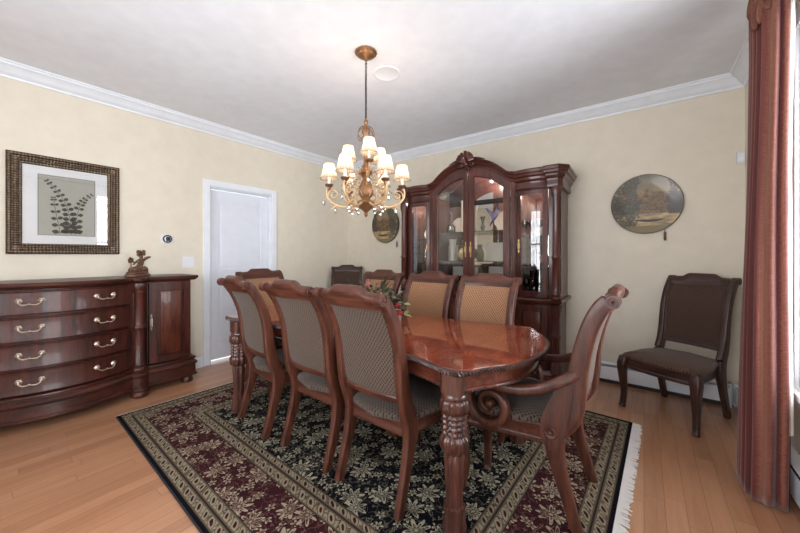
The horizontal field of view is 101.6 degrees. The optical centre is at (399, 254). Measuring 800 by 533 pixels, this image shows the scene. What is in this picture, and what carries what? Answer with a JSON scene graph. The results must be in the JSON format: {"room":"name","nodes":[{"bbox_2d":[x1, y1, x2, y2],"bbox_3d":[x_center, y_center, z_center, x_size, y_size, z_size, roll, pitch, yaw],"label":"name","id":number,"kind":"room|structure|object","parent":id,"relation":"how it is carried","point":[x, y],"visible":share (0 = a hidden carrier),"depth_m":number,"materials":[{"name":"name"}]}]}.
{"room":"dining room","nodes":[
{"label":"dining room","id":0,"kind":"room"},
{"bbox_2d":[0,76,346,357],"bbox_3d":[-2.505,-0.115,3.312,0.120,2.710,5.300,0,0,37],"label":"wall","id":1,"kind":"structure","parent":0,"point":[163,166],"depth_m":3.30,"materials":[{"name":"paint"}]},
{"bbox_2d":[5,149,118,253],"bbox_3d":[-2.817,-0.408,2.766,0.030,0.800,0.676,0,0,37],"label":"framed print","id":2,"kind":"object","parent":1,"relation":"attached to","point":[53,205],"visible":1,"depth_m":2.72,"materials":[{"name":"paper"}]},
{"bbox_2d":[161,234,172,242],"bbox_3d":[-2.387,-0.165,3.347,0.027,0.090,0.110,0,0,37],"label":"thermostat","id":3,"kind":"object","parent":1,"relation":"attached to","point":[164,238],"visible":1,"depth_m":3.33,"materials":[{"name":"white plastic"}]},
{"bbox_2d":[0,57,337,168],"bbox_3d":[-2.416,-1.417,3.244,0.104,0.105,5.300,0,0,37],"label":"trim","id":4,"kind":"structure","parent":1,"relation":"attached to","point":[10,69],"depth_m":3.12,"materials":[{"name":"white paint"}]},
{"bbox_2d":[182,257,193,267],"bbox_3d":[-2.276,0.075,3.509,0.010,0.116,0.116,0,0,37],"label":"light switch","id":5,"kind":"object","parent":1,"relation":"attached to","point":[186,261],"visible":1,"depth_m":3.50,"materials":[{"name":"white plastic"}]},
{"bbox_2d":[195,356,202,368],"bbox_3d":[-3.114,1.183,2.384,0.016,0.115,3.085,0,0,37],"label":"baseboard","id":6,"kind":"structure","parent":1,"relation":"attached to","point":[199,363],"depth_m":3.58,"materials":[{"name":"white paint"}]},
{"bbox_2d":[203,179,276,366],"bbox_3d":[-1.965,0.195,4.019,0.138,2.090,0.900,0,0,37],"label":"door","id":7,"kind":"structure","parent":1,"relation":"in","point":[240,230],"depth_m":3.89,"materials":[{"name":"white paint"}]},
{"bbox_2d":[0,0,748,160],"bbox_3d":[-0.621,-1.520,1.901,4.828,0.100,5.540,0,0,37],"label":"ceiling","id":8,"kind":"structure","parent":0,"point":[287,72],"depth_m":2.40,"materials":[{"name":"paint"}]},
{"bbox_2d":[320,45,410,216],"bbox_3d":[-0.247,-0.883,2.361,0.630,1.173,0.643,0,0,37],"label":"chandelier","id":9,"kind":"object","parent":8,"relation":"hanging from","point":[385,167],"visible":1,"depth_m":2.32,"materials":[{"name":"gold metal"}]},
{"bbox_2d":[374,65,399,80],"bbox_3d":[-0.105,-1.466,2.633,0.216,0.009,0.216,0,0,37],"label":"ceiling speaker","id":10,"kind":"object","parent":8,"relation":"attached to","point":[386,73],"visible":1,"depth_m":2.63,"materials":[{"name":"paint"}]},
{"bbox_2d":[0,357,799,532],"bbox_3d":[-0.621,1.265,1.901,4.828,0.050,5.540,0,0,37],"label":"floor","id":11,"kind":"structure","parent":0,"point":[80,471],"depth_m":1.85,"materials":[{"name":"brown wood"}]},
{"bbox_2d":[0,274,197,427],"bbox_3d":[-2.645,0.718,2.579,0.510,1.044,1.820,0,0,37],"label":"sideboard","id":12,"kind":"object","parent":11,"relation":"on","point":[68,345],"visible":1,"depth_m":2.52,"materials":[{"name":"brown wood"}]},
{"bbox_2d":[123,250,150,276],"bbox_3d":[-2.388,0.073,2.968,0.151,0.242,0.261,0,0,-3],"label":"figurine","id":13,"kind":"object","parent":12,"relation":"on","point":[139,270],"visible":1,"depth_m":2.95,"materials":[{"name":"brown metal"}]},
{"bbox_2d":[331,265,362,286],"bbox_3d":[-0.795,0.697,4.761,0.558,1.087,0.717,0,0,-5],"label":"chair","id":14,"kind":"object","parent":11,"relation":"on","point":[339,275],"visible":0.36,"depth_m":5.00,"materials":[{"name":"brown wood"}]},
{"bbox_2d":[116,375,641,532],"bbox_3d":[-0.210,1.234,2.424,3.150,0.012,2.385,0,0,39],"label":"area rug","id":15,"kind":"object","parent":11,"relation":"on","point":[217,465],"visible":0.53,"depth_m":1.82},
{"bbox_2d":[235,268,283,397],"bbox_3d":[-1.214,0.685,3.232,0.727,1.087,0.647,0,0,37],"label":"armchair","id":16,"kind":"object","parent":15,"relation":"on","point":[255,276],"visible":0.09,"depth_m":3.36,"materials":[{"name":"brown wood"}]},
{"bbox_2d":[274,337,281,344],"bbox_3d":[-1.145,0.765,3.180,0.522,0.062,0.557,0,0,37],"label":"seat cushion","id":17,"kind":"object","parent":16,"relation":"on","point":[277,341],"depth_m":2.89,"materials":[{"name":"fabric"}]},
{"bbox_2d":[217,275,331,439],"bbox_3d":[-0.917,0.685,2.469,0.558,1.087,0.717,0,0,44],"label":"chair","id":18,"kind":"object","parent":15,"relation":"on","point":[263,358],"visible":0.59,"depth_m":2.25,"materials":[{"name":"wood"}]},
{"bbox_2d":[253,348,286,371],"bbox_3d":[-0.854,0.793,2.535,0.500,0.062,0.522,0,0,44],"label":"seat cushion","id":19,"kind":"object","parent":18,"relation":"on","point":[260,363],"depth_m":2.33,"materials":[{"name":"fabric"}]},
{"bbox_2d":[259,279,391,473],"bbox_3d":[-0.460,0.685,2.132,0.558,1.087,0.717,0,0,38],"label":"chair","id":20,"kind":"object","parent":15,"relation":"on","point":[308,342],"visible":0.64,"depth_m":1.92,"materials":[{"name":"wood"}]},
{"bbox_2d":[297,371,329,392],"bbox_3d":[-0.404,0.793,2.205,0.500,0.062,0.522,0,0,38],"label":"seat cushion","id":21,"kind":"object","parent":20,"relation":"on","point":[311,381],"depth_m":2.02,"materials":[{"name":"fabric"}]},
{"bbox_2d":[311,269,405,398],"bbox_3d":[-0.347,0.685,2.925,0.558,1.087,0.717,0,0,37],"label":"chair","id":22,"kind":"object","parent":15,"relation":"on","point":[377,276],"visible":0.18,"depth_m":3.13,"materials":[{"name":"wood"}]},
{"bbox_2d":[312,284,442,521],"bbox_3d":[-0.046,0.685,1.804,0.558,1.087,0.717,0,0,39],"label":"chair","id":23,"kind":"object","parent":15,"relation":"on","point":[377,387],"visible":0.88,"depth_m":1.61,"materials":[{"name":"brown wood"}]},
{"bbox_2d":[353,375,441,421],"bbox_3d":[0.011,0.793,1.875,0.500,0.062,0.522,0,0,39],"label":"seat cushion","id":24,"kind":"object","parent":23,"relation":"on","point":[426,395],"depth_m":1.72,"materials":[{"name":"fabric"}]},
{"bbox_2d":[225,305,549,532],"bbox_3d":[-0.250,0.855,2.370,2.457,0.748,1.067,0,0,37],"label":"dining table","id":25,"kind":"object","parent":15,"relation":"on","point":[460,357],"visible":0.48,"depth_m":1.56,"materials":[{"name":"brown wood"}]},
{"bbox_2d":[347,274,411,316],"bbox_3d":[-0.206,0.318,2.414,0.548,0.324,0.563,0,0,37],"label":"flower arrangement","id":26,"kind":"object","parent":25,"relation":"on","point":[395,299],"visible":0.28,"depth_m":2.36,"materials":[{"name":"plant"}]},
{"bbox_2d":[401,271,458,375],"bbox_3d":[0.097,0.685,2.599,0.558,1.087,0.717,0,0,37],"label":"chair","id":27,"kind":"object","parent":15,"relation":"on","point":[429,293],"visible":0.23,"depth_m":2.77,"materials":[{"name":"fabric"}]},
{"bbox_2d":[417,273,521,469],"bbox_3d":[0.506,0.685,2.286,0.558,1.087,0.717,0,0,37],"label":"chair","id":28,"kind":"object","parent":15,"relation":"on","point":[490,298],"visible":0.3,"depth_m":2.45,"materials":[{"name":"fabric"}]},
{"bbox_2d":[463,284,628,532],"bbox_3d":[0.756,0.685,1.730,0.727,1.087,0.647,0,0,38],"label":"armchair","id":29,"kind":"object","parent":15,"relation":"on","point":[548,412],"visible":0.77,"depth_m":1.49,"materials":[{"name":"brown wood"}]},
{"bbox_2d":[475,377,553,423],"bbox_3d":[0.688,0.765,1.784,0.522,0.062,0.557,0,0,38],"label":"seat cushion","id":30,"kind":"object","parent":29,"relation":"on","point":[529,409],"depth_m":1.61,"materials":[{"name":"fabric"}]},
{"bbox_2d":[397,151,576,379],"bbox_3d":[0.864,0.061,3.724,1.996,2.358,0.599,0,0,37],"label":"china hutch","id":31,"kind":"object","parent":11,"relation":"on","point":[480,183],"visible":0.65,"depth_m":3.55,"materials":[{"name":"brown wood"}]},
{"bbox_2d":[447,213,455,231],"bbox_3d":[0.629,-0.402,4.011,0.110,0.270,0.110,0,0,37],"label":"decanter","id":32,"kind":"object","parent":31,"relation":"on","point":[452,213],"visible":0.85,"depth_m":4.03,"materials":[{"name":"clear glass"}]},
{"bbox_2d":[448,239,456,260],"bbox_3d":[0.645,-0.061,3.999,0.104,0.260,0.104,0,0,37],"label":"vase","id":33,"kind":"object","parent":31,"relation":"on","point":[452,242],"visible":1,"depth_m":3.97,"materials":[{"name":"white ceramic"}]},
{"bbox_2d":[449,245,457,259],"bbox_3d":[0.674,-0.026,4.113,0.120,0.190,0.033,0,0,37],"label":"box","id":34,"kind":"object","parent":31,"relation":"on","point":[456,249],"visible":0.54,"depth_m":4.07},
{"bbox_2d":[452,218,460,231],"bbox_3d":[0.743,-0.369,4.080,0.200,0.196,0.047,0,0,37],"label":"plate","id":35,"kind":"object","parent":31,"relation":"on","point":[457,221],"visible":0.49,"depth_m":4.10,"materials":[{"name":"beige ceramic"}]},
{"bbox_2d":[458,247,462,259],"bbox_3d":[0.797,-0.019,4.002,0.170,0.166,0.043,0,0,37],"label":"plate","id":36,"kind":"object","parent":31,"relation":"on","point":[460,253],"visible":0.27,"depth_m":4.04,"materials":[{"name":"ceramic"}]},
{"bbox_2d":[460,201,462,231],"bbox_3d":[0.745,-0.457,3.899,0.068,0.380,0.068,0,0,37],"label":"vase","id":37,"kind":"object","parent":31,"relation":"on","point":[461,223],"visible":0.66,"depth_m":3.89,"materials":[{"name":"white ceramic"}]},
{"bbox_2d":[453,266,478,284],"bbox_3d":[0.816,0.276,4.044,0.340,0.260,0.033,0,0,37],"label":"box","id":38,"kind":"object","parent":31,"relation":"in","point":[457,270],"visible":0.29,"depth_m":4.08,"materials":[{"name":"grey"}]},
{"bbox_2d":[439,229,510,234],"bbox_3d":[0.908,-0.263,3.783,0.950,0.006,0.370,0,0,37],"label":"glass shelf","id":39,"kind":"object","parent":31,"relation":"attached to","point":[487,232],"depth_m":3.85,"materials":[{"name":"clear glass"}]},
{"bbox_2d":[443,260,510,261],"bbox_3d":[0.908,0.072,3.783,0.950,0.006,0.370,0,0,37],"label":"glass shelf","id":40,"kind":"object","parent":31,"relation":"attached to","point":[443,260],"depth_m":3.84,"materials":[{"name":"clear glass"}]},
{"bbox_2d":[423,193,548,292],"bbox_3d":[1.028,-0.132,3.944,1.760,1.076,0.012,0,0,37],"label":"mirror","id":41,"kind":"object","parent":31,"relation":"on","point":[483,220],"depth_m":3.90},
{"bbox_2d":[486,202,500,229],"bbox_3d":[1.059,-0.432,3.682,0.110,0.332,0.157,0,0,-15],"label":"bird figurine","id":42,"kind":"object","parent":31,"relation":"on","point":[494,215],"visible":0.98,"depth_m":3.66,"materials":[{"name":"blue glass"}]},
{"bbox_2d":[487,242,502,260],"bbox_3d":[1.096,-0.036,3.734,0.200,0.210,0.044,0,0,37],"label":"box","id":43,"kind":"object","parent":31,"relation":"on","point":[494,250],"visible":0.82,"depth_m":3.71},
{"bbox_2d":[489,266,510,277],"bbox_3d":[1.200,0.271,3.756,0.360,0.270,0.033,0,0,37],"label":"box","id":44,"kind":"object","parent":31,"relation":"in","point":[492,269],"visible":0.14,"depth_m":3.79,"materials":[{"name":"grey"}]},
{"bbox_2d":[494,211,510,229],"bbox_3d":[1.198,-0.389,3.737,0.240,0.235,0.053,0,0,37],"label":"plate","id":45,"kind":"object","parent":31,"relation":"on","point":[498,222],"visible":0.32,"depth_m":3.77,"materials":[{"name":"beige ceramic"}]},
{"bbox_2d":[522,220,528,235],"bbox_3d":[1.288,-0.277,3.356,0.068,0.160,0.068,0,0,37],"label":"goblet","id":46,"kind":"object","parent":31,"relation":"on","point":[522,220],"visible":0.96,"depth_m":3.35,"materials":[{"name":"clear glass"}]},
{"bbox_2d":[529,220,535,235],"bbox_3d":[1.343,-0.277,3.314,0.068,0.160,0.068,0,0,37],"label":"goblet","id":47,"kind":"object","parent":31,"relation":"on","point":[530,226],"visible":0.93,"depth_m":3.31,"materials":[{"name":"clear glass"}]},
{"bbox_2d":[529,246,536,264],"bbox_3d":[1.383,0.004,3.384,0.076,0.200,0.076,0,0,37],"label":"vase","id":48,"kind":"object","parent":31,"relation":"on","point":[529,246],"visible":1,"depth_m":3.38,"materials":[{"name":"white ceramic"}]},
{"bbox_2d":[528,271,538,291],"bbox_3d":[1.389,0.285,3.392,0.100,0.240,0.100,0,0,37],"label":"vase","id":49,"kind":"object","parent":31,"relation":"in","point":[530,271],"visible":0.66,"depth_m":3.40,"materials":[{"name":"black ceramic"}]},
{"bbox_2d":[522,235,548,237],"bbox_3d":[1.469,-0.193,3.376,0.403,0.006,0.350,0,0,37],"label":"glass shelf","id":50,"kind":"object","parent":31,"relation":"attached to","point":[531,236],"depth_m":3.35,"materials":[{"name":"clear glass"}]},
{"bbox_2d":[522,264,548,265],"bbox_3d":[1.469,0.107,3.376,0.403,0.006,0.350,0,0,37],"label":"glass shelf","id":51,"kind":"object","parent":31,"relation":"attached to","point":[522,264],"depth_m":3.42,"materials":[{"name":"clear glass"}]},
{"bbox_2d":[533,219,541,234],"bbox_3d":[1.446,-0.286,3.400,0.100,0.180,0.100,0,0,37],"label":"vase","id":52,"kind":"object","parent":31,"relation":"on","point":[537,231],"visible":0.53,"depth_m":3.37,"materials":[{"name":"white ceramic"}]},
{"bbox_2d":[617,273,741,437],"bbox_3d":[2.228,0.697,2.591,0.717,1.087,0.558,0,0,-24],"label":"chair","id":53,"kind":"object","parent":11,"relation":"on","point":[696,309],"visible":1,"depth_m":2.56,"materials":[{"name":"brown wood"}]},
{"bbox_2d":[622,348,718,375],"bbox_3d":[2.144,0.805,2.554,0.522,0.062,0.500,0,0,-24],"label":"seat cushion","id":54,"kind":"object","parent":53,"relation":"on","point":[676,362],"depth_m":2.44,"materials":[{"name":"brown fabric"}]},
{"bbox_2d":[347,87,744,404],"bbox_3d":[1.003,-0.115,4.071,4.828,2.710,0.120,0,0,37],"label":"wall","id":55,"kind":"structure","parent":0,"point":[694,143],"depth_m":3.08,"materials":[{"name":"paint"}]},
{"bbox_2d":[372,208,398,246],"bbox_3d":[-0.219,-0.417,4.890,0.521,0.608,0.026,0,0,37],"label":"painting","id":56,"kind":"object","parent":55,"relation":"attached to","point":[385,228],"visible":0.9,"depth_m":4.89,"materials":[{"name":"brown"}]},
{"bbox_2d":[352,73,742,170],"bbox_3d":[0.936,-1.417,3.981,4.588,0.105,0.104,0,0,37],"label":"trim","id":57,"kind":"structure","parent":55,"relation":"attached to","point":[724,82],"depth_m":3.28,"materials":[{"name":"white paint"}]},
{"bbox_2d":[611,174,683,239],"bbox_3d":[2.277,-0.439,3.022,0.541,0.616,0.026,0,0,37],"label":"plate","id":58,"kind":"object","parent":55,"relation":"attached to","point":[646,203],"visible":1,"depth_m":3.01,"materials":[{"name":"multicoloured ceramic"}]},
{"bbox_2d":[599,361,731,407],"bbox_3d":[2.275,1.145,2.998,1.090,0.190,0.066,0,0,37],"label":"baseboard heater","id":59,"kind":"object","parent":55,"relation":"attached to","point":[608,370],"visible":0.45,"depth_m":2.95,"materials":[{"name":"white paint"}]},
{"bbox_2d":[736,151,744,163],"bbox_3d":[2.771,-0.790,2.651,0.050,0.100,0.034,0,0,37],"label":"sensor","id":60,"kind":"object","parent":55,"relation":"attached to","point":[740,156],"visible":1,"depth_m":2.64,"materials":[{"name":"white plastic"}]},
{"bbox_2d":[745,0,799,454],"bbox_3d":[1.264,-0.115,0.490,0.120,2.710,5.300,0,0,37],"label":"wall","id":61,"kind":"structure","parent":0,"point":[795,440],"depth_m":1.80,"materials":[{"name":"paint"}]},
{"bbox_2d":[730,0,796,86],"bbox_3d":[1.174,-1.417,0.558,0.104,0.105,5.300,0,0,37],"label":"trim","id":62,"kind":"structure","parent":61,"relation":"attached to","point":[740,69],"depth_m":2.46,"materials":[{"name":"white paint"}]},
{"bbox_2d":[734,383,799,509],"bbox_3d":[1.240,1.145,0.621,0.066,0.190,5.080,0,0,37],"label":"baseboard heater","id":63,"kind":"object","parent":61,"relation":"attached to","point":[795,457],"visible":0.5,"depth_m":1.63,"materials":[{"name":"white paint"}]},
{"bbox_2d":[792,4,799,408],"bbox_3d":[1.775,-0.250,1.257,0.120,2.080,1.320,0,0,37],"label":"window","id":64,"kind":"structure","parent":61,"relation":"in","point":[796,83],"depth_m":1.73,"materials":[{"name":"white paint"}]},
{"bbox_3d":[1.303,-1.341,0.726,0.098,0.061,2.825,0,0,37],"label":"curtain rod","id":65,"kind":"object","parent":61,"relation":"attached to","visible":0},
{"bbox_2d":[736,0,794,511],"bbox_3d":[1.919,-0.074,1.730,0.175,2.605,0.378,0,0,37],"label":"curtain","id":66,"kind":"object","parent":65,"relation":"hanging from","point":[765,419],"visible":1,"depth_m":1.60,"materials":[{"name":"red fabric"}]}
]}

